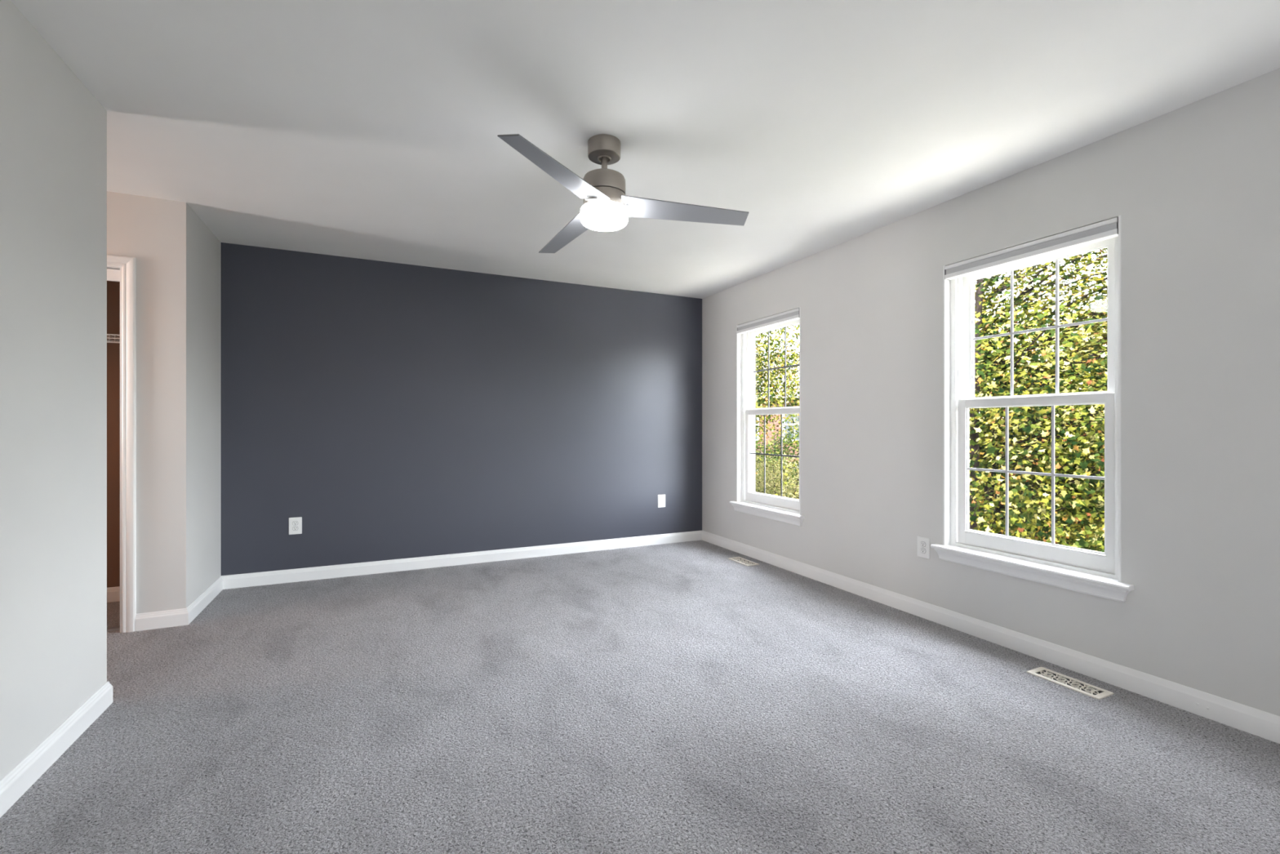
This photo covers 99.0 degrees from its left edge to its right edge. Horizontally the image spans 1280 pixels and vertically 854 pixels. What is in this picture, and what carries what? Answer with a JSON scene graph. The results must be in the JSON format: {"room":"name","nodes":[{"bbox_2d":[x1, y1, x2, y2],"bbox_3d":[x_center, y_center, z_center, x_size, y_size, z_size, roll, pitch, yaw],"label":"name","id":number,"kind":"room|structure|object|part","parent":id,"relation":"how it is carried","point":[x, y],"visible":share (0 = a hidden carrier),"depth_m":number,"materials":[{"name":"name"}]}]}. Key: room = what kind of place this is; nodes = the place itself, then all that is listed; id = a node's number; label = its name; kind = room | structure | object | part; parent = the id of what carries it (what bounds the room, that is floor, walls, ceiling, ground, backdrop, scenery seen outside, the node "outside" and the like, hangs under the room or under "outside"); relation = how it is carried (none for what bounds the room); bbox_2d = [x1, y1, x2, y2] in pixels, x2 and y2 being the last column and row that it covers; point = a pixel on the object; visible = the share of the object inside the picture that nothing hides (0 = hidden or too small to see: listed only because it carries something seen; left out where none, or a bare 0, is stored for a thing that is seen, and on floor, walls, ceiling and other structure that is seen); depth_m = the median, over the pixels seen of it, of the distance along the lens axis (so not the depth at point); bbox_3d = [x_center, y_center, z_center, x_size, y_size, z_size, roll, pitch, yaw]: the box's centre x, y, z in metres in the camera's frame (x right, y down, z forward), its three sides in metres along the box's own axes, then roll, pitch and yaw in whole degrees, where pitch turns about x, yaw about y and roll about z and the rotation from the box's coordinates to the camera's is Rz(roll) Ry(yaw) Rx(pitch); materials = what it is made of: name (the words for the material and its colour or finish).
{"room":"empty bedroom","nodes":[
{"label":"empty bedroom","id":0,"kind":"room"},
{"bbox_2d":[0,0,106,780],"bbox_3d":[-1.184,-0.079,-0.024,0.120,2.440,4.970,0,0,-25],"label":"wall","id":1,"kind":"structure","parent":0,"point":[53,130],"depth_m":1.86,"materials":[{"name":"grey paint"}]},
{"bbox_2d":[0,680,112,817],"bbox_3d":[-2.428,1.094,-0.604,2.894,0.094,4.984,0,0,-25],"label":"baseboard","id":2,"kind":"structure","parent":1,"relation":"attached to","point":[15,784],"depth_m":1.84,"materials":[{"name":"white paint"}]},
{"bbox_2d":[106,191,221,613],"bbox_3d":[-4.088,-0.079,2.889,2.880,2.440,0.760,0,0,-25],"label":"wall","id":3,"kind":"structure","parent":0,"point":[178,256],"depth_m":3.13,"materials":[{"name":"grey paint"}]},
{"bbox_2d":[106,254,136,632],"bbox_3d":[-3.551,0.097,2.770,1.566,2.088,0.118,0,0,-25],"label":"door frame","id":4,"kind":"structure","parent":3,"relation":"in","point":[122,269],"depth_m":3.04,"materials":[{"name":"white paint"}]},
{"bbox_2d":[135,576,222,631],"bbox_3d":[-2.874,1.094,3.447,0.236,0.094,0.760,0,0,-25],"label":"baseboard","id":5,"kind":"structure","parent":3,"relation":"attached to","point":[183,616],"depth_m":3.14,"materials":[{"name":"white paint"}]},
{"bbox_2d":[106,242,702,587],"bbox_3d":[-2.396,-0.079,4.176,7.040,2.440,0.180,0,0,-25],"label":"wall","id":6,"kind":"structure","parent":0,"point":[398,411],"depth_m":4.45,"materials":[{"name":"grey paint"}]},
{"bbox_2d":[106,586,119,602],"bbox_3d":[-4.280,1.094,3.177,2.780,0.094,0.014,0,0,-25],"label":"baseboard","id":7,"kind":"structure","parent":6,"relation":"attached to","point":[113,593],"depth_m":3.57,"materials":[{"name":"white paint"}]},
{"bbox_2d":[106,333,119,342],"bbox_3d":[-4.196,-0.401,3.052,2.725,0.334,0.314,0,0,-25],"label":"wire shelf","id":8,"kind":"object","parent":6,"relation":"attached to","point":[113,335],"visible":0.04,"depth_m":3.35,"materials":[{"name":"white metal"}]},
{"bbox_2d":[288,516,302,534],"bbox_3d":[-2.543,0.729,4.036,0.083,0.125,0.008,0,0,-25],"label":"electrical outlet","id":9,"kind":"object","parent":6,"relation":"attached to","point":[295,523],"visible":1,"depth_m":4.03,"materials":[{"name":"white plastic"}]},
{"bbox_2d":[292,526,297,530],"bbox_3d":[-2.542,0.749,4.034,0.036,0.029,0.003,0,0,-25],"label":"receptacle","id":10,"kind":"object","parent":9,"relation":"attached to","point":[294,528],"depth_m":4.03,"materials":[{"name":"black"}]},
{"bbox_2d":[292,520,297,524],"bbox_3d":[-2.542,0.710,4.034,0.034,0.027,0.003,0,0,-25],"label":"receptacle","id":11,"kind":"object","parent":9,"relation":"attached to","point":[294,522],"depth_m":4.03,"materials":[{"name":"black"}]},
{"bbox_2d":[220,530,702,589],"bbox_3d":[-1.156,1.094,4.689,3.960,0.094,0.014,0,0,-25],"label":"baseboard","id":12,"kind":"structure","parent":6,"relation":"attached to","point":[264,578],"depth_m":4.46,"materials":[{"name":"white paint"}]},
{"bbox_2d":[657,493,665,507],"bbox_3d":[0.212,0.722,5.340,0.083,0.125,0.008,0,0,-25],"label":"electrical outlet","id":13,"kind":"object","parent":6,"relation":"attached to","point":[661,498],"visible":1,"depth_m":5.33,"materials":[{"name":"white plastic"}]},
{"bbox_2d":[0,539,1279,853],"bbox_3d":[-0.985,1.216,1.077,7.140,0.150,6.990,0,0,-25],"label":"floor","id":14,"kind":"structure","parent":0,"point":[686,697],"depth_m":2.01,"materials":[{"name":"grey carpet"}]},
{"bbox_2d":[728,556,759,565],"bbox_3d":[0.875,1.138,4.635,0.116,0.005,0.284,0,0,-25],"label":"floor vent","id":15,"kind":"object","parent":14,"relation":"in","point":[747,562],"visible":1,"depth_m":4.63,"materials":[{"name":"white metal"}]},
{"bbox_2d":[1026,666,1113,699],"bbox_3d":[1.911,1.138,2.440,0.116,0.005,0.284,0,0,-25],"label":"floor vent","id":16,"kind":"object","parent":14,"relation":"in","point":[1096,692],"visible":1,"depth_m":2.43,"materials":[{"name":"white metal"}]},
{"bbox_2d":[10,0,1279,298],"bbox_3d":[-0.985,-1.399,1.077,7.140,0.200,6.990,0,0,-25],"label":"ceiling","id":17,"kind":"structure","parent":0,"point":[359,129],"depth_m":2.22,"materials":[{"name":"white paint"}]},
{"bbox_2d":[497,133,748,253],"bbox_3d":[-0.176,-1.110,2.615,1.175,0.378,1.096,0,0,-25],"label":"ceiling fan","id":18,"kind":"object","parent":17,"relation":"hanging from","point":[606,207],"visible":1,"depth_m":2.45,"materials":[{"name":"silver metal"}]},
{"bbox_3d":[-0.332,-1.018,2.175,0.151,0.033,0.579,0,0,27],"label":"blade","id":19,"kind":"part","parent":18,"relation":"part of","materials":[{"name":"silver metal"}]},
{"bbox_3d":[-0.360,-0.993,2.810,0.151,0.061,0.579,0,0,-33],"label":"blade","id":20,"kind":"part","parent":18,"relation":"part of","materials":[{"name":"silver metal"}]},
{"bbox_3d":[0.203,-0.989,2.517,0.579,0.081,0.151,0,0,-3],"label":"blade","id":21,"kind":"part","parent":18,"relation":"part of","materials":[{"name":"silver metal"}]},
{"bbox_2d":[702,67,1279,715],"bbox_3d":[2.162,-0.079,2.538,0.200,2.440,6.740,0,0,-25],"label":"wall","id":22,"kind":"structure","parent":0,"point":[1194,187],"depth_m":2.38,"materials":[{"name":"grey paint"}]},
{"bbox_2d":[729,306,804,525],"bbox_3d":[1.147,-0.082,4.661,0.279,1.699,0.934,0,0,-25],"label":"window","id":23,"kind":"structure","parent":22,"relation":"in","point":[781,508],"depth_m":4.95,"materials":[{"name":"white paint"}]},
{"bbox_3d":[1.070,0.694,4.625,0.109,0.021,0.934,0,0,-25],"label":"sill","id":24,"kind":"part","parent":23,"relation":"part of","materials":[{"name":"white paint"}]},
{"bbox_2d":[737,307,799,333],"bbox_3d":[1.080,-0.888,4.630,0.048,0.074,0.822,0,0,-25],"label":"window shade","id":25,"kind":"object","parent":23,"relation":"attached to","point":[793,314],"visible":0.8,"depth_m":4.58,"materials":[{"name":"white"}]},
{"bbox_3d":[1.154,-0.117,4.665,0.108,1.609,0.822,0,0,-25],"label":"frame","id":26,"kind":"part","parent":23,"relation":"part of","materials":[{"name":"white plastic"}]},
{"bbox_3d":[1.133,0.255,4.651,0.041,0.822,0.756,0,0,-25],"label":"sash","id":27,"kind":"part","parent":23,"relation":"part of","materials":[{"name":"white plastic"}]},
{"bbox_3d":[1.175,-0.504,4.675,0.034,0.766,0.752,0,0,-25],"label":"sash","id":28,"kind":"part","parent":23,"relation":"part of","materials":[{"name":"white plastic"}]},
{"bbox_2d":[917,535,929,559],"bbox_3d":[1.698,0.721,3.277,0.008,0.125,0.083,0,0,-25],"label":"electrical outlet","id":29,"kind":"object","parent":22,"relation":"attached to","point":[923,543],"visible":1,"depth_m":3.27,"materials":[{"name":"white plastic"}]},
{"bbox_2d":[920,547,925,553],"bbox_3d":[1.696,0.741,3.276,0.003,0.027,0.034,0,0,-25],"label":"receptacle","id":30,"kind":"object","parent":29,"relation":"attached to","point":[922,550],"depth_m":3.28,"materials":[{"name":"white plastic"}]},
{"bbox_2d":[920,541,925,546],"bbox_3d":[1.696,0.702,3.276,0.003,0.029,0.036,0,0,-25],"label":"receptacle","id":31,"kind":"object","parent":29,"relation":"attached to","point":[922,544],"depth_m":3.28,"materials":[{"name":"white plastic"}]},
{"bbox_2d":[702,530,1279,743],"bbox_3d":[2.067,1.094,2.486,0.018,0.094,6.726,0,0,-25],"label":"baseboard","id":32,"kind":"structure","parent":22,"relation":"attached to","point":[1261,723],"depth_m":2.63,"materials":[{"name":"white paint"}]},
{"bbox_2d":[930,214,1134,602],"bbox_3d":[2.017,-0.082,2.822,0.279,1.699,0.933,0,0,-25],"label":"window","id":33,"kind":"structure","parent":22,"relation":"in","point":[1095,573],"depth_m":2.81,"materials":[{"name":"white paint"}]},
{"bbox_2d":[944,217,1118,279],"bbox_3d":[1.950,-0.888,2.791,0.048,0.074,0.821,0,0,-25],"label":"window shade","id":34,"kind":"object","parent":33,"relation":"attached to","point":[1108,228],"visible":0.86,"depth_m":2.71,"materials":[{"name":"white"}]},
{"bbox_3d":[1.940,0.694,2.786,0.109,0.021,0.933,0,0,-25],"label":"sill","id":35,"kind":"part","parent":33,"relation":"part of","materials":[{"name":"white paint"}]},
{"bbox_3d":[2.003,0.255,2.812,0.041,0.822,0.755,0,0,-25],"label":"sash","id":36,"kind":"part","parent":33,"relation":"part of","materials":[{"name":"white plastic"}]},
{"bbox_3d":[2.045,-0.504,2.835,0.034,0.766,0.751,0,0,-25],"label":"sash","id":37,"kind":"part","parent":33,"relation":"part of","materials":[{"name":"white plastic"}]},
{"label":"outside","id":38,"kind":"structure","parent":0,"visible":0},
{"bbox_3d":[24.503,4.241,33.719,66.859,0.200,100.000,0,0,-25],"label":"ground","id":39,"kind":"structure","parent":38,"visible":0},
{"bbox_2d":[755,418,799,497],"bbox_3d":[4.712,2.388,19.546,5.962,5.646,5.455,0,0,-31],"label":"leafy shrub","id":40,"kind":"object","parent":39,"relation":"on","point":[788,438],"visible":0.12,"depth_m":18.81,"materials":[{"name":"green plant"}]},
{"bbox_2d":[755,324,799,484],"bbox_3d":[1.360,0.140,10.833,6.598,8.018,7.009,0,0,25],"label":"maple tree","id":41,"kind":"object","parent":39,"relation":"on","point":[759,357],"visible":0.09,"depth_m":9.81,"materials":[{"name":"green plant"}]},
{"bbox_2d":[755,352,799,497],"bbox_3d":[7.263,0.041,30.156,14.800,8.200,8.800,0,0,13],"label":"hedge","id":42,"kind":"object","parent":39,"relation":"on","point":[770,434],"visible":0.02,"depth_m":26.25,"materials":[{"name":"green plant"}]},
{"bbox_3d":[7.359,-0.109,26.023,0.900,1.400,0.019,0,0,13],"label":"pane","id":43,"kind":"part","parent":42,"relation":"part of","materials":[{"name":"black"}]},
{"bbox_2d":[755,444,799,499],"bbox_3d":[2.996,2.933,13.144,6.243,5.086,5.898,0,0,-36],"label":"shrub","id":44,"kind":"object","parent":39,"relation":"on","point":[790,494],"visible":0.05,"depth_m":12.68,"materials":[{"name":"green plant"}]},
{"bbox_2d":[755,247,1106,552],"bbox_3d":[4.937,0.600,6.254,4.633,7.100,4.521,0,0,-25],"label":"hedge","id":45,"kind":"object","parent":39,"relation":"on","point":[1025,506],"visible":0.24,"depth_m":5.32,"materials":[{"name":"green plant"}]},
{"bbox_2d":[978,288,1105,551],"bbox_3d":[11.459,0.915,13.430,11.938,8.942,11.097,0,0,-33],"label":"leafy tree","id":46,"kind":"object","parent":39,"relation":"on","point":[1069,446],"visible":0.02,"depth_m":12.10,"materials":[{"name":"green plant"}]}
]}

